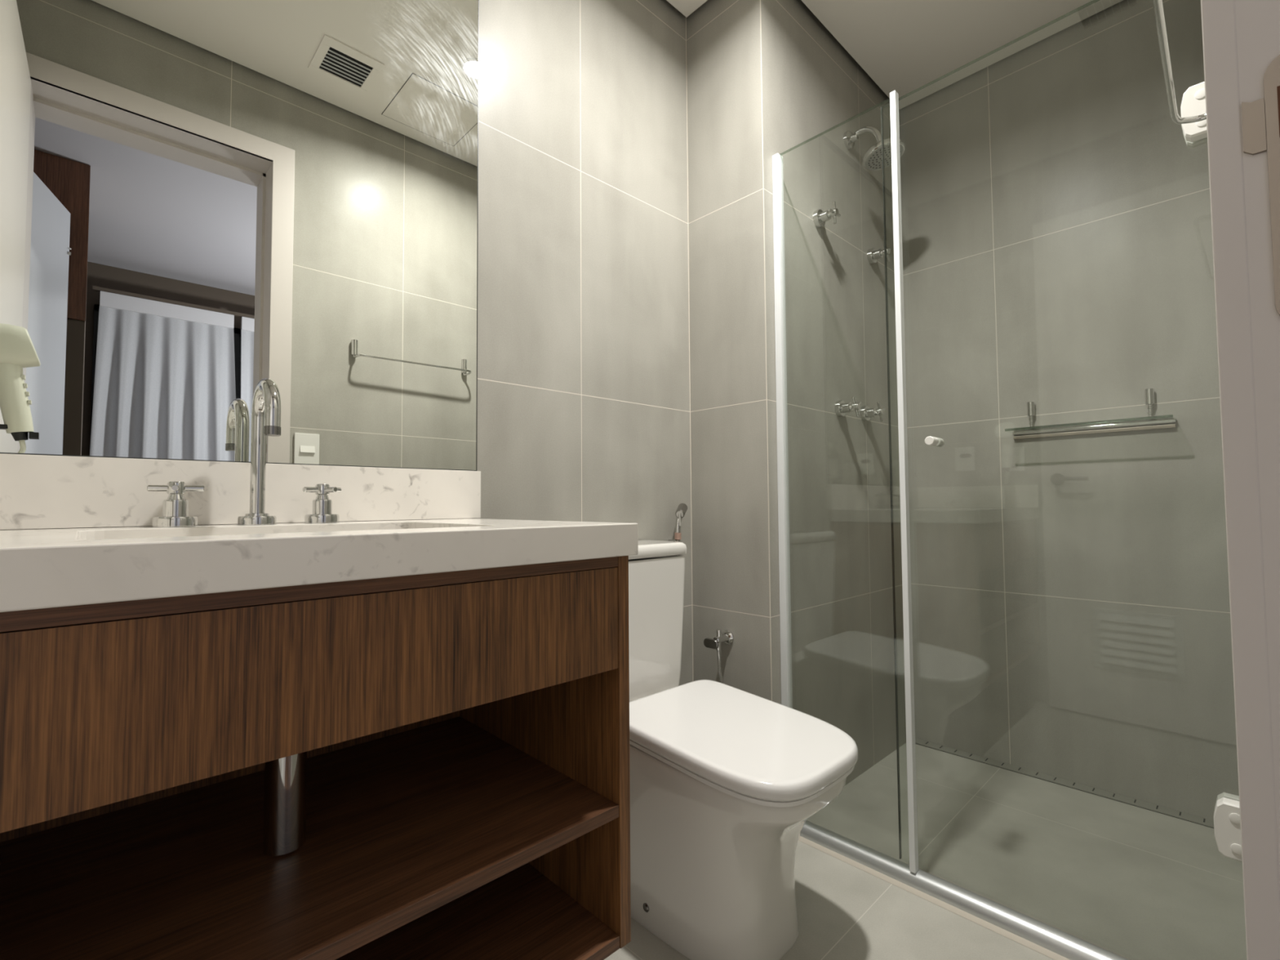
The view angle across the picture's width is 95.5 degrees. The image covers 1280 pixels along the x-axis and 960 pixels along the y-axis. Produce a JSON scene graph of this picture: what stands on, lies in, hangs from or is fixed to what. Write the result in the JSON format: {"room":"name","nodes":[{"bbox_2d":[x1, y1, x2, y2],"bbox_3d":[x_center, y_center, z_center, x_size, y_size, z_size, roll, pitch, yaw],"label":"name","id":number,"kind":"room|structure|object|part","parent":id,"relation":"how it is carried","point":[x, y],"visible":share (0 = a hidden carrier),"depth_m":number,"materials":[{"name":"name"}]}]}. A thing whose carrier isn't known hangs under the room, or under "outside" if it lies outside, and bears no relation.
{"room":"bathroom","nodes":[
{"label":"bathroom","id":0,"kind":"room"},
{"bbox_2d":[16,0,693,685],"bbox_3d":[-0.457,-0.356,1.311,1.600,2.620,0.100,2,-3,-44],"label":"wall","id":1,"kind":"structure","parent":0,"point":[584,412],"depth_m":1.55,"materials":[{"name":"tile"}]},
{"bbox_2d":[0,0,479,471],"bbox_3d":[-0.687,-0.760,1.038,0.870,1.462,0.004,2,-3,-44],"label":"mirror","id":2,"kind":"object","parent":1,"relation":"attached to","point":[202,202],"visible":1,"depth_m":1.01,"materials":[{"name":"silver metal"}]},
{"bbox_2d":[0,453,480,529],"bbox_3d":[-0.676,0.023,1.002,0.872,0.104,0.018,2,-3,-44],"label":"backsplash","id":3,"kind":"structure","parent":1,"relation":"attached to","point":[37,491],"depth_m":0.96,"materials":[{"name":"white stone"}]},
{"bbox_2d":[0,555,631,959],"bbox_3d":[-0.505,0.407,0.793,0.847,0.584,0.529,2,-3,-44],"label":"vanity cabinet","id":4,"kind":"object","parent":1,"relation":"attached to","point":[464,735],"visible":0.77,"depth_m":0.71,"materials":[{"name":"brown wood"}]},
{"bbox_3d":[-0.683,0.416,0.979,0.804,0.584,0.012,2,-3,-44],"label":"panel","id":5,"kind":"part","parent":4,"relation":"part of","materials":[{"name":"brown wood"}]},
{"bbox_3d":[-0.355,0.116,0.646,0.804,0.017,0.090,2,-3,-44],"label":"rail","id":6,"kind":"part","parent":4,"relation":"part of","materials":[{"name":"brown wood"}]},
{"bbox_3d":[-0.330,0.201,0.617,0.804,0.153,0.017,2,-3,-44],"label":"fascia panel","id":7,"kind":"part","parent":4,"relation":"part of","materials":[{"name":"brown wood"}]},
{"bbox_2d":[0,716,618,959],"bbox_3d":[-0.500,0.498,0.785,0.804,0.018,0.515,2,-3,-44],"label":"shelf","id":8,"kind":"object","parent":4,"relation":"attached to","point":[405,822],"depth_m":0.76,"materials":[{"name":"brown wood"}]},
{"bbox_2d":[0,453,638,612],"bbox_3d":[-0.492,0.038,0.808,0.872,0.154,0.550,2,-3,-44],"label":"countertop","id":9,"kind":"structure","parent":4,"relation":"on","point":[68,564],"depth_m":0.80,"materials":[{"name":"white stone"}]},
{"bbox_2d":[146,480,204,527],"bbox_3d":[-0.704,0.036,0.883,0.054,0.069,0.054,-1,-2,8],"label":"tap","id":10,"kind":"object","parent":9,"relation":"on","point":[175,507],"visible":1,"depth_m":0.87,"materials":[{"name":"silver metal"}]},
{"bbox_3d":[-0.705,0.012,0.884,0.053,0.020,0.053,-1,-2,9],"label":"cross handle","id":11,"kind":"part","parent":10,"relation":"part of","materials":[{"name":"silver metal"}]},
{"bbox_2d":[236,377,280,524],"bbox_3d":[-0.601,-0.045,0.930,0.054,0.234,0.134,2,-3,-44],"label":"faucet spout","id":12,"kind":"object","parent":9,"relation":"on","point":[266,402],"visible":1,"depth_m":0.95,"materials":[{"name":"silver metal"}]},
{"bbox_2d":[302,483,341,523],"bbox_3d":[-0.558,0.041,1.023,0.054,0.069,0.054,0,-2,-18],"label":"tap","id":13,"kind":"object","parent":9,"relation":"on","point":[322,509],"visible":1,"depth_m":1.01,"materials":[{"name":"silver metal"}]},
{"bbox_3d":[-0.558,0.016,1.024,0.053,0.020,0.053,0,-2,-19],"label":"cross handle","id":14,"kind":"part","parent":13,"relation":"part of","materials":[{"name":"silver metal"}]},
{"bbox_3d":[-0.498,0.689,0.777,0.804,0.018,0.515,2,-3,-44],"label":"panel","id":15,"kind":"part","parent":4,"relation":"part of","materials":[{"name":"brown wood"}]},
{"bbox_3d":[-0.206,0.417,1.078,0.021,0.584,0.529,2,-3,-44],"label":"panel","id":16,"kind":"part","parent":4,"relation":"part of","materials":[{"name":"brown wood"}]},
{"bbox_2d":[668,502,687,541],"bbox_3d":[0.106,0.131,1.705,0.058,0.126,0.069,-1,-2,16],"label":"bidet sprayer","id":17,"kind":"object","parent":1,"relation":"hanging from","point":[682,508],"visible":0.93,"depth_m":1.70,"materials":[{"name":"silver metal"}]},
{"bbox_3d":[0.116,0.124,1.712,0.020,0.063,0.027,2,-3,-44],"label":"handle","id":18,"kind":"part","parent":17,"relation":"part of","materials":[{"name":"silver metal"}]},
{"bbox_2d":[685,0,906,785],"bbox_3d":[0.558,-0.332,2.083,0.935,2.620,0.383,2,-3,-44],"label":"wall","id":19,"kind":"structure","parent":0,"point":[766,78],"depth_m":1.78,"materials":[{"name":"tile"}]},
{"bbox_2d":[675,539,733,683],"bbox_3d":[0.180,0.463,1.674,0.183,0.578,0.071,0,-2,-1],"label":"valve","id":20,"kind":"object","parent":19,"relation":"attached to","point":[726,637],"visible":0.37,"depth_m":1.66,"materials":[{"name":"silver metal"}]},
{"bbox_3d":[0.203,0.466,1.659,0.010,0.026,0.051,2,-3,-44],"label":"lever","id":21,"kind":"part","parent":20,"relation":"part of","materials":[{"name":"grey metal"}]},
{"bbox_2d":[813,201,840,228],"bbox_3d":[0.586,-0.828,1.821,0.068,0.068,0.069,2,-3,-44],"label":"tap","id":22,"kind":"object","parent":19,"relation":"attached to","point":[820,217],"visible":1,"depth_m":1.82,"materials":[{"name":"silver metal"}]},
{"bbox_3d":[0.603,-0.829,1.804,0.068,0.068,0.020,-4,1,-44],"label":"cross handle","id":23,"kind":"part","parent":22,"relation":"part of","materials":[{"name":"silver metal"}]},
{"bbox_2d":[834,395,861,417],"bbox_3d":[0.673,-0.234,1.876,0.064,0.064,0.069,2,-3,-44],"label":"tap","id":24,"kind":"object","parent":19,"relation":"attached to","point":[841,407],"visible":1,"depth_m":1.87,"materials":[{"name":"silver metal"}]},
{"bbox_3d":[0.690,-0.235,1.858,0.064,0.064,0.020,2,-3,-44],"label":"cross handle","id":25,"kind":"part","parent":24,"relation":"part of","materials":[{"name":"silver metal"}]},
{"bbox_2d":[860,401,885,422],"bbox_3d":[0.802,-0.232,1.998,0.066,0.066,0.069,2,-3,-44],"label":"tap","id":26,"kind":"object","parent":19,"relation":"attached to","point":[866,413],"visible":1,"depth_m":1.99,"materials":[{"name":"silver metal"}]},
{"bbox_3d":[0.819,-0.233,1.981,0.020,0.068,0.068,-3,17,46],"label":"cross handle","id":27,"kind":"part","parent":26,"relation":"part of","materials":[{"name":"silver metal"}]},
{"bbox_2d":[843,126,905,170],"bbox_3d":[0.782,-1.127,1.940,0.131,0.155,0.188,2,-3,-44],"label":"shower","id":28,"kind":"object","parent":19,"relation":"attached to","point":[872,159],"visible":0.82,"depth_m":1.93,"materials":[{"name":"silver metal"}]},
{"bbox_3d":[0.765,-1.153,1.959,0.019,0.084,0.108,2,-3,-44],"label":"arm","id":29,"kind":"part","parent":28,"relation":"part of","materials":[{"name":"silver metal"}]},
{"bbox_3d":[0.804,-1.063,1.916,0.120,0.025,0.118,2,-3,-44],"label":"plate","id":30,"kind":"part","parent":28,"relation":"part of","materials":[{"name":"grey metal"}]},
{"bbox_2d":[866,242,891,264],"bbox_3d":[0.857,-0.808,2.079,0.063,0.063,0.069,2,-3,-44],"label":"tap","id":31,"kind":"object","parent":19,"relation":"attached to","point":[873,255],"visible":0.79,"depth_m":2.08,"materials":[{"name":"silver metal"}]},
{"bbox_3d":[0.874,-0.809,2.061,0.063,0.063,0.020,2,-3,-44],"label":"cross handle","id":32,"kind":"part","parent":31,"relation":"part of","materials":[{"name":"silver metal"}]},
{"bbox_2d":[666,0,1123,109],"bbox_3d":[0.323,-1.500,1.208,2.495,0.013,1.164,2,-3,-44],"label":"ceiling","id":33,"kind":"structure","parent":0,"point":[914,49],"depth_m":1.90,"materials":[{"name":"white paint"}]},
{"bbox_2d":[604,742,1247,959],"bbox_3d":[0.378,0.979,1.068,2.735,0.080,1.512,2,-3,-44],"label":"floor","id":34,"kind":"structure","parent":0,"point":[1128,882],"depth_m":1.40,"materials":[{"name":"tile"}]},
{"bbox_2d":[628,540,857,959],"bbox_3d":[0.138,0.551,1.310,0.366,0.800,0.648,2,-3,-44],"label":"toilet","id":35,"kind":"object","parent":34,"relation":"on","point":[726,780],"visible":0.67,"depth_m":1.16,"materials":[{"name":"white ceramic"}]},
{"bbox_3d":[-0.037,0.383,1.498,0.327,0.363,0.146,2,-3,-44],"label":"tank","id":36,"kind":"part","parent":35,"relation":"part of","materials":[{"name":"white ceramic"}]},
{"bbox_3d":[-0.038,0.182,1.505,0.334,0.033,0.149,2,-3,-44],"label":"tank lid","id":37,"kind":"part","parent":35,"relation":"part of","materials":[{"name":"white ceramic"}]},
{"bbox_3d":[0.201,0.557,1.243,0.358,0.042,0.454,2,-3,-44],"label":"seat","id":38,"kind":"part","parent":35,"relation":"part of","materials":[{"name":"white plastic"}]},
{"bbox_3d":[0.201,0.536,1.243,0.366,0.060,0.464,2,-3,-44],"label":"lid","id":39,"kind":"part","parent":35,"relation":"part of","materials":[{"name":"white plastic"}]},
{"bbox_2d":[798,820,1128,959],"bbox_3d":[0.718,0.927,1.283,0.064,0.036,0.906,2,-3,-44],"label":"shower threshold","id":40,"kind":"object","parent":34,"relation":"on","point":[1055,944],"visible":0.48,"depth_m":1.28,"materials":[{"name":"silver metal"}]},
{"bbox_2d":[772,90,918,873],"bbox_3d":[0.518,-0.015,1.521,0.026,1.870,0.352,2,-3,-44],"label":"shower door frame","id":41,"kind":"structure","parent":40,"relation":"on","point":[777,159],"depth_m":1.43,"materials":[{"name":"white metal"}]},
{"bbox_3d":[0.634,-0.021,1.399,0.020,1.870,0.014,2,-3,-44],"label":"post","id":42,"kind":"part","parent":41,"relation":"part of","materials":[{"name":"white metal"}]},
{"bbox_2d":[880,81,1242,862],"bbox_3d":[0.829,-0.028,1.214,0.066,1.856,0.614,2,-3,-44],"label":"shower door","id":43,"kind":"structure","parent":41,"relation":"attached to","point":[1227,825],"depth_m":1.04,"materials":[{"name":"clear glass"}]},
{"bbox_3d":[0.690,-0.090,1.363,0.066,0.021,0.021,2,-3,-44],"label":"knob","id":44,"kind":"part","parent":43,"relation":"part of","materials":[{"name":"white plastic"}]},
{"bbox_2d":[915,737,1213,828],"bbox_3d":[1.337,0.963,1.864,0.048,0.003,0.918,2,-3,-44],"label":"linear drain","id":45,"kind":"object","parent":34,"relation":"on","point":[1159,809],"visible":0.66,"depth_m":1.83,"materials":[{"name":"grey plastic"}]},
{"bbox_2d":[898,0,1239,820],"bbox_3d":[1.250,-0.336,2.107,0.100,2.620,1.304,2,-3,-44],"label":"wall","id":46,"kind":"structure","parent":0,"point":[1071,621],"depth_m":1.88,"materials":[{"name":"tile"}]},
{"bbox_2d":[1004,388,1176,439],"bbox_3d":[1.385,-0.207,1.812,0.106,0.121,0.410,2,-3,-44],"label":"glass shelf","id":47,"kind":"object","parent":46,"relation":"attached to","point":[1148,393],"visible":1,"depth_m":1.80,"materials":[{"name":"silver metal"}]},
{"bbox_3d":[1.310,-0.218,1.948,0.021,0.086,0.021,2,-3,-44],"label":"post","id":48,"kind":"part","parent":47,"relation":"part of","materials":[{"name":"silver metal"}]},
{"bbox_3d":[1.386,-0.171,1.810,0.104,0.008,0.410,2,-3,-44],"label":"plate","id":49,"kind":"part","parent":47,"relation":"part of","materials":[{"name":"clear glass"}]},
{"bbox_3d":[1.418,-0.166,1.841,0.015,0.015,0.410,2,-3,-44],"label":"rail","id":50,"kind":"part","parent":47,"relation":"part of","materials":[{"name":"silver metal"}]},
{"bbox_3d":[1.517,-0.229,1.731,0.021,0.086,0.021,2,-3,-44],"label":"post","id":51,"kind":"part","parent":47,"relation":"part of","materials":[{"name":"silver metal"}]},
{"bbox_3d":[0.818,-0.392,0.652,2.735,2.620,0.208,2,-3,-44],"label":"wall","id":52,"kind":"structure","parent":0,"visible":0},
{"bbox_2d":[1151,0,1206,124],"bbox_3d":[0.681,-0.585,0.721,0.486,0.073,0.067,2,-3,-44],"label":"towel bar","id":53,"kind":"object","parent":52,"relation":"attached to","point":[1157,6],"visible":0.43,"depth_m":0.78,"materials":[{"name":"silver metal"}]},
{"bbox_2d":[1200,0,1279,959],"bbox_3d":[0.175,-0.206,0.038,0.764,2.208,0.221,2,-3,-44],"label":"trim","id":54,"kind":"structure","parent":52,"relation":"attached to","point":[1241,38],"depth_m":0.32,"materials":[{"name":"grey paint"}]},
{"bbox_3d":[0.347,-0.157,0.310,0.002,0.149,0.033,2,-3,-44],"label":"strike plate","id":55,"kind":"part","parent":54,"relation":"part of","materials":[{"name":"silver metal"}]},
{"bbox_3d":[-0.472,0.180,0.801,0.470,0.129,0.360,2,-3,-44],"label":"sink basin","id":56,"kind":"object","parent":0,"visible":0},
{"bbox_2d":[262,751,306,856],"bbox_3d":[-0.563,0.367,0.871,0.052,0.250,0.312,2,-3,-44],"label":"trap","id":57,"kind":"object","parent":56,"relation":"attached to","point":[285,779],"visible":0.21,"depth_m":0.76,"materials":[{"name":"silver metal"}]}
]}

